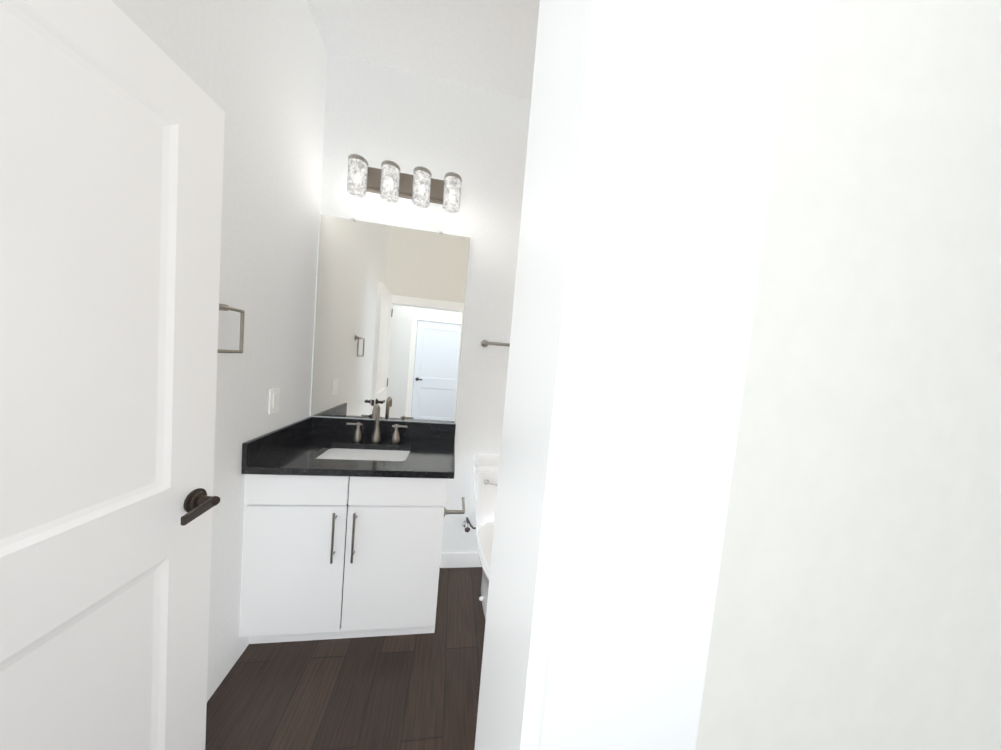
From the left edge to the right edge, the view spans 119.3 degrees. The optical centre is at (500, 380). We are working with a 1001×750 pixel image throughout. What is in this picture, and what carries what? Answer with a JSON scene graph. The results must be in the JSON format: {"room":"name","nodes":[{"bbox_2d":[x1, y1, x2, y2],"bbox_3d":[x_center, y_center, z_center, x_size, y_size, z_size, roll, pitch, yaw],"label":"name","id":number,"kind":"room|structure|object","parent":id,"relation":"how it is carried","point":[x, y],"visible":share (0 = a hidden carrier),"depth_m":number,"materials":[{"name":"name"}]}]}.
{"room":"bathroom","nodes":[
{"label":"bathroom","id":0,"kind":"room"},
{"bbox_2d":[112,0,327,701],"bbox_3d":[-0.872,-0.200,-0.143,0.120,3.045,3.800,4,3,-9],"label":"wall","id":1,"kind":"structure","parent":0,"point":[255,71],"depth_m":1.20,"materials":[{"name":"paint"}]},
{"bbox_2d":[0,0,224,749],"bbox_3d":[-0.835,0.271,0.515,0.176,2.020,0.749,4,3,-9],"label":"door","id":2,"kind":"structure","parent":1,"relation":"in","point":[112,119],"depth_m":0.61,"materials":[{"name":"white paint"}]},
{"bbox_2d":[217,304,244,352],"bbox_3d":[-0.972,-0.185,1.014,0.052,0.180,0.162,4,3,-9],"label":"towel ring","id":3,"kind":"object","parent":1,"relation":"attached to","point":[223,307],"visible":0.52,"depth_m":1.08,"materials":[{"name":"silver metal"}]},
{"bbox_2d":[269,388,279,413],"bbox_3d":[-1.077,0.099,1.398,0.009,0.116,0.072,4,3,-9],"label":"outlet","id":4,"kind":"object","parent":1,"relation":"attached to","point":[274,401],"visible":1,"depth_m":1.39,"materials":[{"name":"white plastic"}]},
{"bbox_2d":[205,567,485,749],"bbox_3d":[0.226,1.439,0.154,2.624,0.060,4.020,4,3,-9],"label":"floor","id":5,"kind":"structure","parent":0,"point":[409,692],"depth_m":1.20,"materials":[{"name":"brown wood"}]},
{"bbox_2d":[239,404,455,643],"bbox_3d":[-0.712,0.692,1.574,0.874,1.102,0.586,4,3,-9],"label":"bathroom vanity","id":6,"kind":"object","parent":5,"relation":"on","point":[342,527],"visible":1,"depth_m":1.33,"materials":[{"name":"white wood"}]},
{"bbox_2d":[444,497,464,516],"bbox_3d":[-0.235,0.648,1.512,0.108,0.043,0.172,4,3,-9],"label":"paper holder","id":7,"kind":"object","parent":6,"relation":"attached to","point":[446,511],"visible":1,"depth_m":1.44,"materials":[{"name":"silver metal"}]},
{"bbox_2d":[463,454,499,619],"bbox_3d":[0.023,0.912,1.611,0.425,0.785,0.770,4,3,-9],"label":"toilet","id":8,"kind":"object","parent":5,"relation":"on","point":[486,478],"visible":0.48,"depth_m":1.74,"materials":[{"name":"white ceramic"}]},
{"bbox_2d":[310,54,530,561],"bbox_3d":[0.059,-0.241,1.988,2.624,3.045,0.120,4,3,-9],"label":"wall","id":9,"kind":"structure","parent":0,"point":[475,139],"depth_m":1.82,"materials":[{"name":"paint"}]},
{"bbox_2d":[310,215,469,422],"bbox_3d":[-0.669,-0.343,1.801,0.869,1.189,0.008,4,3,-9],"label":"mirror","id":10,"kind":"object","parent":9,"relation":"attached to","point":[389,313],"visible":1,"depth_m":1.79,"materials":[{"name":"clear mirror"}]},
{"bbox_2d":[347,154,461,212],"bbox_3d":[-0.543,-1.128,1.696,0.624,0.200,0.145,4,3,-9],"label":"sconce","id":11,"kind":"object","parent":9,"relation":"attached to","point":[389,182],"visible":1,"depth_m":1.66,"materials":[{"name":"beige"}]},
{"bbox_2d":[440,552,481,567],"bbox_3d":[0.099,1.288,1.201,0.755,0.100,1.657,4,3,-9],"label":"baseboard","id":12,"kind":"structure","parent":9,"relation":"attached to","point":[460,560],"depth_m":1.97,"materials":[{"name":"white paint"}]},
{"bbox_2d":[481,340,509,346],"bbox_3d":[0.143,-0.216,1.899,0.533,0.048,0.084,4,3,-9],"label":"towel bar","id":13,"kind":"object","parent":9,"relation":"attached to","point":[485,343],"visible":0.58,"depth_m":1.84,"materials":[{"name":"silver metal"}]},
{"bbox_2d":[306,0,539,100],"bbox_3d":[0.492,-1.650,-0.022,2.624,0.060,4.020,4,3,-9],"label":"ceiling","id":14,"kind":"structure","parent":0,"point":[488,45],"depth_m":1.52,"materials":[{"name":"paint"}]},
{"bbox_2d":[696,0,1000,749],"bbox_3d":[0.777,-0.083,0.308,1.482,3.045,0.120,4,3,-9],"label":"wall","id":15,"kind":"structure","parent":0,"point":[858,602],"depth_m":0.17,"materials":[{"name":"paint"}]},
{"bbox_2d":[474,0,795,749],"bbox_3d":[-0.403,0.319,0.147,0.972,2.060,0.134,4,3,-9],"label":"door frame","id":16,"kind":"structure","parent":15,"relation":"attached to","point":[688,110],"depth_m":0.13,"materials":[{"name":"white paint"}]}
]}

